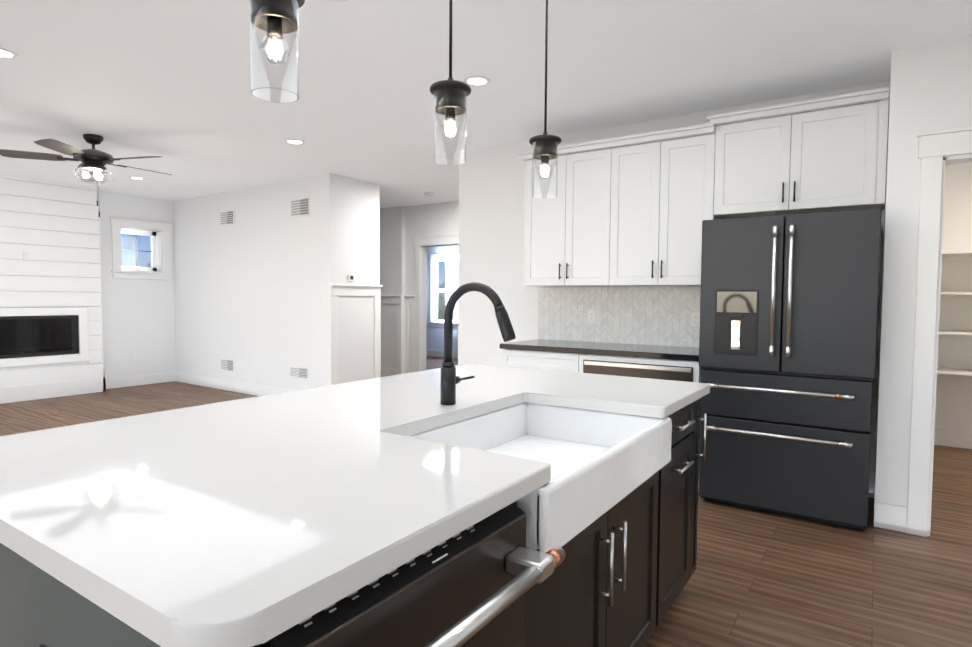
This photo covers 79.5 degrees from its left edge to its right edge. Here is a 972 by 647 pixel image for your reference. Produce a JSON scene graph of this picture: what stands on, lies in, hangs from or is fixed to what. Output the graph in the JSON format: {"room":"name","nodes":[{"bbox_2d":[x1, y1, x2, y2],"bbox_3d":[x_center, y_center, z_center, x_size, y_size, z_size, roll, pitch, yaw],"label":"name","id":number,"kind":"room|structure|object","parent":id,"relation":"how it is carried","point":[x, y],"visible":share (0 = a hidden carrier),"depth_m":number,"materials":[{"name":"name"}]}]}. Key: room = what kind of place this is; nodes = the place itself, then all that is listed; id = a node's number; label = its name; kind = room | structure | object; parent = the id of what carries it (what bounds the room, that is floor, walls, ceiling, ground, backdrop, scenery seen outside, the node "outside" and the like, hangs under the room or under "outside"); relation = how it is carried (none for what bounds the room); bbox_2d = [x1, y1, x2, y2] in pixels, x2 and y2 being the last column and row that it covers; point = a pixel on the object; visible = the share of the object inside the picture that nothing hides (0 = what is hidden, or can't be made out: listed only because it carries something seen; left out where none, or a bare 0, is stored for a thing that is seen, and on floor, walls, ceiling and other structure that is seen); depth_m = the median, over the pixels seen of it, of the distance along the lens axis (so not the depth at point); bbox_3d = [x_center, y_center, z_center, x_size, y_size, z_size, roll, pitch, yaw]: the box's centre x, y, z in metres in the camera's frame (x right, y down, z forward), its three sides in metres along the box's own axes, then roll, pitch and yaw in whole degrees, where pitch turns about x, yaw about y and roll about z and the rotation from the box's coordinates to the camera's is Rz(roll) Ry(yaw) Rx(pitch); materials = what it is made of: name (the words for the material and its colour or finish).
{"room":"kitchen","nodes":[
{"label":"kitchen","id":0,"kind":"room"},
{"bbox_2d":[0,174,103,386],"bbox_3d":[-5.659,-0.396,6.837,0.190,2.644,2.038,2,3,34],"label":"wall","id":1,"kind":"structure","parent":0,"point":[53,228],"depth_m":7.16,"materials":[{"name":"white paint"}]},
{"bbox_2d":[23,251,30,260],"bbox_3d":[-5.452,-0.804,6.945,0.008,0.116,0.072,2,3,34],"label":"light switch","id":2,"kind":"object","parent":1,"relation":"attached to","point":[26,255],"visible":1,"depth_m":6.95,"materials":[{"name":"white plastic"}]},
{"bbox_2d":[0,307,88,367],"bbox_3d":[-5.647,0.162,6.840,0.182,0.690,1.700,2,3,34],"label":"fireplace","id":3,"kind":"object","parent":1,"relation":"in","point":[27,334],"visible":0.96,"depth_m":7.10,"materials":[{"name":"white"}]},
{"bbox_2d":[0,377,107,403],"bbox_3d":[-5.596,0.832,6.853,0.055,0.190,2.053,2,3,34],"label":"baseboard","id":4,"kind":"structure","parent":1,"relation":"attached to","point":[10,394],"depth_m":7.19,"materials":[{"name":"white wood"}]},
{"bbox_2d":[99,191,175,378],"bbox_3d":[-5.317,-0.434,7.727,0.230,2.644,14.600,2,3,34],"label":"wall","id":5,"kind":"structure","parent":0,"point":[138,315],"depth_m":8.16,"materials":[{"name":"white paint"}]},
{"bbox_2d":[129,349,134,357],"bbox_3d":[-4.929,0.418,8.140,0.008,0.116,0.072,2,3,34],"label":"outlet","id":6,"kind":"object","parent":5,"relation":"attached to","point":[131,353],"visible":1,"depth_m":8.14,"materials":[{"name":"white plastic"}]},
{"bbox_2d":[108,372,167,388],"bbox_3d":[-4.933,0.778,8.151,0.015,0.190,0.910,2,3,34],"label":"baseboard","id":7,"kind":"structure","parent":5,"relation":"attached to","point":[119,382],"depth_m":8.18,"materials":[{"name":"white wood"}]},
{"bbox_2d":[109,217,172,279],"bbox_3d":[-4.891,-1.036,8.252,0.235,0.819,0.826,2,3,34],"label":"window","id":8,"kind":"structure","parent":5,"relation":"in","point":[159,268],"depth_m":8.29,"materials":[{"name":"white wood"}]},
{"bbox_2d":[173,173,379,390],"bbox_3d":[-3.007,-0.423,7.872,3.550,2.644,0.792,2,3,34],"label":"wall","id":9,"kind":"structure","parent":0,"point":[259,274],"depth_m":7.15,"materials":[{"name":"white paint"}]},
{"bbox_2d":[220,357,233,372],"bbox_3d":[-3.467,0.556,7.830,0.330,0.185,0.021,2,3,34],"label":"air vent","id":10,"kind":"object","parent":9,"relation":"in","point":[226,364],"visible":1,"depth_m":7.82,"materials":[{"name":"white plastic"}]},
{"bbox_2d":[220,209,234,226],"bbox_3d":[-3.416,-1.393,7.715,0.340,0.210,0.022,2,3,34],"label":"air vent","id":11,"kind":"object","parent":9,"relation":"in","point":[227,217],"visible":1,"depth_m":7.71,"materials":[{"name":"white plastic"}]},
{"bbox_2d":[164,372,292,395],"bbox_3d":[-3.178,0.840,7.630,3.515,0.140,0.145,2,3,34],"label":"baseboard","id":12,"kind":"structure","parent":9,"relation":"attached to","point":[240,387],"depth_m":7.89,"materials":[{"name":"white wood"}]},
{"bbox_2d":[290,365,308,379],"bbox_3d":[-2.215,0.581,6.925,0.360,0.155,0.022,2,3,34],"label":"air vent","id":13,"kind":"object","parent":9,"relation":"in","point":[299,372],"visible":1,"depth_m":6.91,"materials":[{"name":"white plastic"}]},
{"bbox_2d":[290,196,309,217],"bbox_3d":[-2.168,-1.353,6.814,0.360,0.230,0.022,2,3,34],"label":"air vent","id":14,"kind":"object","parent":9,"relation":"in","point":[299,206],"visible":1,"depth_m":6.80,"materials":[{"name":"white plastic"}]},
{"bbox_2d":[347,273,353,281],"bbox_3d":[-1.570,-0.531,6.800,0.021,0.100,0.100,2,3,34],"label":"thermostat","id":15,"kind":"object","parent":9,"relation":"attached to","point":[350,277],"visible":1,"depth_m":6.78,"materials":[{"name":"white plastic"}]},
{"bbox_2d":[330,284,414,384],"bbox_3d":[-1.095,0.222,7.520,5.800,1.415,2.297,2,3,34],"label":"trim","id":16,"kind":"structure","parent":9,"relation":"attached to","point":[336,290],"depth_m":7.19,"materials":[{"name":"white wood"}]},
{"bbox_2d":[380,201,458,373],"bbox_3d":[-0.618,-0.438,8.586,6.630,2.644,0.190,2,3,34],"label":"wall","id":17,"kind":"structure","parent":0,"point":[401,227],"depth_m":8.94,"materials":[{"name":"white paint"}]},
{"bbox_2d":[413,234,458,371],"bbox_3d":[-0.579,-0.201,8.594,1.150,2.170,0.160,2,3,34],"label":"door frame","id":18,"kind":"structure","parent":17,"relation":"attached to","point":[420,288],"depth_m":8.82,"materials":[{"name":"white wood"}]},
{"bbox_2d":[426,245,458,350],"bbox_3d":[0.487,-0.562,11.496,5.230,2.644,0.120,2,3,34],"label":"wall","id":19,"kind":"structure","parent":0,"point":[434,338],"depth_m":12.48,"materials":[{"name":"white paint"}]},
{"bbox_2d":[426,349,457,357],"bbox_3d":[0.395,0.689,11.527,5.100,0.140,0.015,2,3,34],"label":"baseboard","id":20,"kind":"structure","parent":19,"relation":"attached to","point":[439,353],"depth_m":12.47,"materials":[{"name":"white wood"}]},
{"bbox_2d":[429,253,458,327],"bbox_3d":[-0.793,-0.691,12.292,0.960,1.550,0.130,2,3,34],"label":"room window","id":21,"kind":"structure","parent":19,"relation":"in","point":[434,291],"depth_m":12.47,"materials":[{"name":"white wood"}]},
{"bbox_2d":[0,356,971,646],"bbox_3d":[-0.966,1.101,4.879,14.200,0.100,14.600,2,3,34],"label":"floor","id":22,"kind":"structure","parent":0,"point":[758,578],"depth_m":2.77,"materials":[{"name":"brown wood"}]},
{"bbox_2d":[0,391,709,646],"bbox_3d":[-0.090,0.756,1.872,1.033,0.876,2.170,2,3,34],"label":"kitchen island","id":23,"kind":"object","parent":22,"relation":"on","point":[618,578],"depth_m":1.59,"materials":[{"name":"grey wood"}]},
{"bbox_2d":[0,363,709,646],"bbox_3d":[-0.191,0.295,1.910,1.262,0.040,2.268,2,3,34],"label":"island countertop","id":24,"kind":"structure","parent":23,"relation":"on","point":[214,524],"depth_m":1.09,"materials":[{"name":"white stone"}]},
{"bbox_2d":[440,282,515,404],"bbox_3d":[0.005,0.068,1.957,0.287,0.410,0.176,2,3,34],"label":"faucet","id":25,"kind":"object","parent":24,"relation":"on","point":[449,380],"visible":1,"depth_m":1.95,"materials":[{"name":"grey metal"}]},
{"bbox_2d":[409,403,671,552],"bbox_3d":[0.142,0.405,1.774,0.575,0.156,0.920,2,3,34],"label":"farmhouse sink","id":26,"kind":"object","parent":24,"relation":"in","point":[601,463],"visible":0.48,"depth_m":1.85,"materials":[{"name":"white ceramic"}]},
{"bbox_2d":[259,502,565,646],"bbox_3d":[-0.307,0.789,1.144,0.721,0.862,0.621,2,3,34],"label":"dishwasher","id":27,"kind":"object","parent":23,"relation":"in","point":[470,586],"visible":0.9,"depth_m":0.97,"materials":[{"name":"black metal"}]},
{"bbox_2d":[503,349,578,371],"bbox_3d":[0.563,0.634,4.666,0.651,0.876,0.626,2,3,34],"label":"base cabinet","id":28,"kind":"object","parent":22,"relation":"on","point":[557,361],"depth_m":4.39,"materials":[{"name":"white wood"}]},
{"bbox_2d":[499,339,698,360],"bbox_3d":[0.914,0.189,4.412,1.527,0.039,0.629,2,3,34],"label":"countertop","id":29,"kind":"structure","parent":28,"relation":"on","point":[643,351],"depth_m":4.25,"materials":[{"name":"black stone"}]},
{"bbox_2d":[579,354,703,491],"bbox_3d":[1.185,0.657,4.251,0.845,0.876,0.626,2,3,34],"label":"base cabinet","id":30,"kind":"object","parent":22,"relation":"on","point":[674,370],"depth_m":3.95,"materials":[{"name":"white wood"}]},
{"bbox_2d":[699,209,881,529],"bbox_3d":[1.882,0.249,3.643,0.908,1.755,0.822,2,3,34],"label":"refrigerator","id":31,"kind":"object","parent":22,"relation":"on","point":[788,329],"visible":0.96,"depth_m":3.33,"materials":[{"name":"black metal"}]},
{"bbox_2d":[0,0,971,207],"bbox_3d":[-0.946,-1.640,4.755,14.200,0.100,14.600,2,3,34],"label":"ceiling","id":32,"kind":"structure","parent":0,"point":[169,81],"depth_m":3.59,"materials":[{"name":"white paint"}]},
{"bbox_2d":[0,47,17,58],"bbox_3d":[-2.756,-1.534,3.309,0.170,0.008,0.170,2,3,34],"label":"recessed light","id":33,"kind":"object","parent":32,"relation":"in","point":[6,53],"visible":0.98,"depth_m":3.34,"materials":[{"name":"white plastic"}]},
{"bbox_2d":[0,134,171,216],"bbox_3d":[-3.381,-1.277,5.118,1.282,0.694,1.245,2,3,34],"label":"ceiling fan","id":34,"kind":"object","parent":32,"relation":"hanging from","point":[93,160],"visible":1,"depth_m":4.97,"materials":[{"name":"brown metal"}]},
{"bbox_2d":[129,176,145,179],"bbox_3d":[-4.089,-1.704,6.854,0.170,0.008,0.170,2,3,34],"label":"recessed light","id":35,"kind":"object","parent":32,"relation":"in","point":[136,177],"visible":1,"depth_m":6.86,"materials":[{"name":"white plastic"}]},
{"bbox_2d":[250,0,304,102],"bbox_3d":[-0.486,-0.980,1.336,0.134,0.902,0.134,2,3,34],"label":"pendant light","id":36,"kind":"object","parent":32,"relation":"hanging from","point":[275,19],"visible":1,"depth_m":1.34,"materials":[{"name":"clear glass"}]},
{"bbox_2d":[285,139,304,144],"bbox_3d":[-1.695,-1.611,5.184,0.170,0.008,0.170,2,3,34],"label":"recessed light","id":37,"kind":"object","parent":32,"relation":"in","point":[294,141],"visible":1,"depth_m":5.18,"materials":[{"name":"white plastic"}]},
{"bbox_2d":[425,193,433,196],"bbox_3d":[-0.749,-1.707,7.750,0.130,0.034,0.130,2,3,34],"label":"smoke detector","id":38,"kind":"object","parent":32,"relation":"attached to","point":[429,194],"visible":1,"depth_m":7.71,"materials":[{"name":"white plastic"}]},
{"bbox_2d":[430,0,470,164],"bbox_3d":[-0.114,-0.992,1.893,0.134,0.924,0.134,2,3,34],"label":"pendant light","id":39,"kind":"object","parent":32,"relation":"hanging from","point":[450,94],"visible":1,"depth_m":1.89,"materials":[{"name":"clear glass"}]},
{"bbox_2d":[464,76,489,85],"bbox_3d":[-0.057,-1.531,3.695,0.170,0.008,0.170,2,3,34],"label":"recessed light","id":40,"kind":"object","parent":32,"relation":"in","point":[476,80],"visible":0.96,"depth_m":3.69,"materials":[{"name":"white plastic"}]},
{"bbox_2d":[529,0,561,198],"bbox_3d":[0.250,-1.005,2.437,0.134,0.942,0.134,2,3,34],"label":"pendant light","id":41,"kind":"object","parent":32,"relation":"hanging from","point":[544,149],"visible":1,"depth_m":2.43,"materials":[{"name":"clear glass"}]},
{"bbox_2d":[458,81,889,497],"bbox_3d":[1.209,-0.246,4.655,3.460,2.644,0.120,2,3,34],"label":"wall","id":42,"kind":"structure","parent":0,"point":[491,213],"depth_m":5.27,"materials":[{"name":"white paint"}]},
{"bbox_2d":[487,299,494,311],"bbox_3d":[0.058,-0.164,5.350,0.118,0.116,0.008,2,3,34],"label":"light switch","id":43,"kind":"object","parent":42,"relation":"attached to","point":[490,307],"visible":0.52,"depth_m":5.36,"materials":[{"name":"white plastic"}]},
{"bbox_2d":[521,139,612,285],"bbox_3d":[0.709,-0.829,4.695,0.737,1.053,0.321,2,3,34],"label":"upper cabinet","id":44,"kind":"object","parent":42,"relation":"attached to","point":[566,243],"depth_m":4.54,"materials":[{"name":"white wood"}]},
{"bbox_2d":[538,286,700,346],"bbox_3d":[1.097,-0.074,4.660,1.540,0.467,0.008,2,3,34],"label":"tile backsplash","id":45,"kind":"structure","parent":42,"relation":"attached to","point":[652,315],"depth_m":4.66,"materials":[{"name":"beige tile"}]},
{"bbox_2d":[588,309,595,323],"bbox_3d":[0.868,-0.059,4.803,0.072,0.116,0.008,2,3,34],"label":"outlet","id":46,"kind":"object","parent":45,"relation":"attached to","point":[591,315],"visible":1,"depth_m":4.80,"materials":[{"name":"white plastic"}]},
{"bbox_2d":[691,312,699,326],"bbox_3d":[1.557,-0.029,4.343,0.072,0.116,0.008,2,3,34],"label":"outlet","id":47,"kind":"object","parent":45,"relation":"attached to","point":[695,319],"visible":0.9,"depth_m":4.34,"materials":[{"name":"white plastic"}]},
{"bbox_2d":[609,123,716,285],"bbox_3d":[1.321,-0.806,4.287,0.735,1.053,0.321,2,3,34],"label":"upper cabinet","id":48,"kind":"object","parent":42,"relation":"attached to","point":[634,210],"depth_m":4.14,"materials":[{"name":"white wood"}]},
{"bbox_2d":[713,91,888,218],"bbox_3d":[2.027,-1.040,3.805,0.959,0.633,0.321,2,3,34],"label":"upper cabinet","id":49,"kind":"object","parent":42,"relation":"attached to","point":[826,155],"depth_m":3.65,"materials":[{"name":"white wood"}]},
{"bbox_2d":[874,44,918,505],"bbox_3d":[2.409,-0.183,3.447,0.120,2.644,0.558,2,3,34],"label":"wall","id":50,"kind":"structure","parent":0,"point":[897,253],"depth_m":3.21,"materials":[{"name":"white paint"}]},
{"bbox_2d":[892,505,906,528],"bbox_3d":[3.033,1.035,4.329,0.015,0.140,2.385,2,3,34],"label":"baseboard","id":51,"kind":"structure","parent":50,"relation":"attached to","point":[900,512],"depth_m":3.23,"materials":[{"name":"white wood"}]},
{"bbox_2d":[901,34,971,506],"bbox_3d":[3.784,-0.119,2.267,3.480,2.644,0.120,2,3,34],"label":"wall","id":52,"kind":"structure","parent":0,"point":[944,93],"depth_m":3.10,"materials":[{"name":"white paint"}]},
{"bbox_2d":[906,126,971,536],"bbox_3d":[2.784,0.081,2.925,1.090,2.170,0.160,2,3,34],"label":"door frame","id":53,"kind":"structure","parent":52,"relation":"attached to","point":[935,147],"depth_m":3.13,"materials":[{"name":"white wood"}]},
{"bbox_2d":[935,162,971,432],"bbox_3d":[5.151,-0.207,4.418,3.600,2.644,0.120,2,3,34],"label":"wall","id":54,"kind":"structure","parent":0,"point":[953,411],"depth_m":5.05,"materials":[{"name":"white paint"}]},
{"bbox_2d":[934,429,971,448],"bbox_3d":[5.104,1.046,4.419,3.360,0.140,0.015,2,3,34],"label":"baseboard","id":55,"kind":"structure","parent":54,"relation":"attached to","point":[958,439],"depth_m":5.10,"materials":[{"name":"white wood"}]},
{"bbox_2d":[937,368,971,376],"bbox_3d":[5.006,0.467,4.244,3.345,0.060,0.365,2,3,34],"label":"shelf","id":56,"kind":"object","parent":54,"relation":"attached to","point":[954,372],"depth_m":4.87,"materials":[{"name":"white paint"}]},
{"bbox_2d":[939,330,971,337],"bbox_3d":[5.008,0.137,4.229,3.345,0.060,0.365,2,3,34],"label":"shelf","id":57,"kind":"object","parent":54,"relation":"attached to","point":[955,334],"depth_m":4.94,"materials":[{"name":"white paint"}]},
{"bbox_2d":[940,292,971,299],"bbox_3d":[5.011,-0.193,4.214,3.345,0.060,0.365,2,3,34],"label":"shelf","id":58,"kind":"object","parent":54,"relation":"attached to","point":[958,295],"depth_m":5.01,"materials":[{"name":"white paint"}]},
{"bbox_2d":[942,251,971,260],"bbox_3d":[5.013,-0.524,4.199,3.345,0.060,0.365,2,3,34],"label":"shelf","id":59,"kind":"object","parent":54,"relation":"attached to","point":[957,256],"depth_m":4.99,"materials":[{"name":"white paint"}]},
{"label":"outside","id":60,"kind":"structure","parent":0,"visible":0},
{"bbox_2d":[121,234,150,266],"bbox_3d":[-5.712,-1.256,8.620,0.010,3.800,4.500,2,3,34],"label":"view","id":61,"kind":"structure","parent":60,"point":[143,243],"depth_m":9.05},
{"bbox_2d":[438,260,458,319],"bbox_3d":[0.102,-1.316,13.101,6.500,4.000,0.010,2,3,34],"label":"view","id":62,"kind":"structure","parent":60,"point":[450,275],"depth_m":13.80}
]}

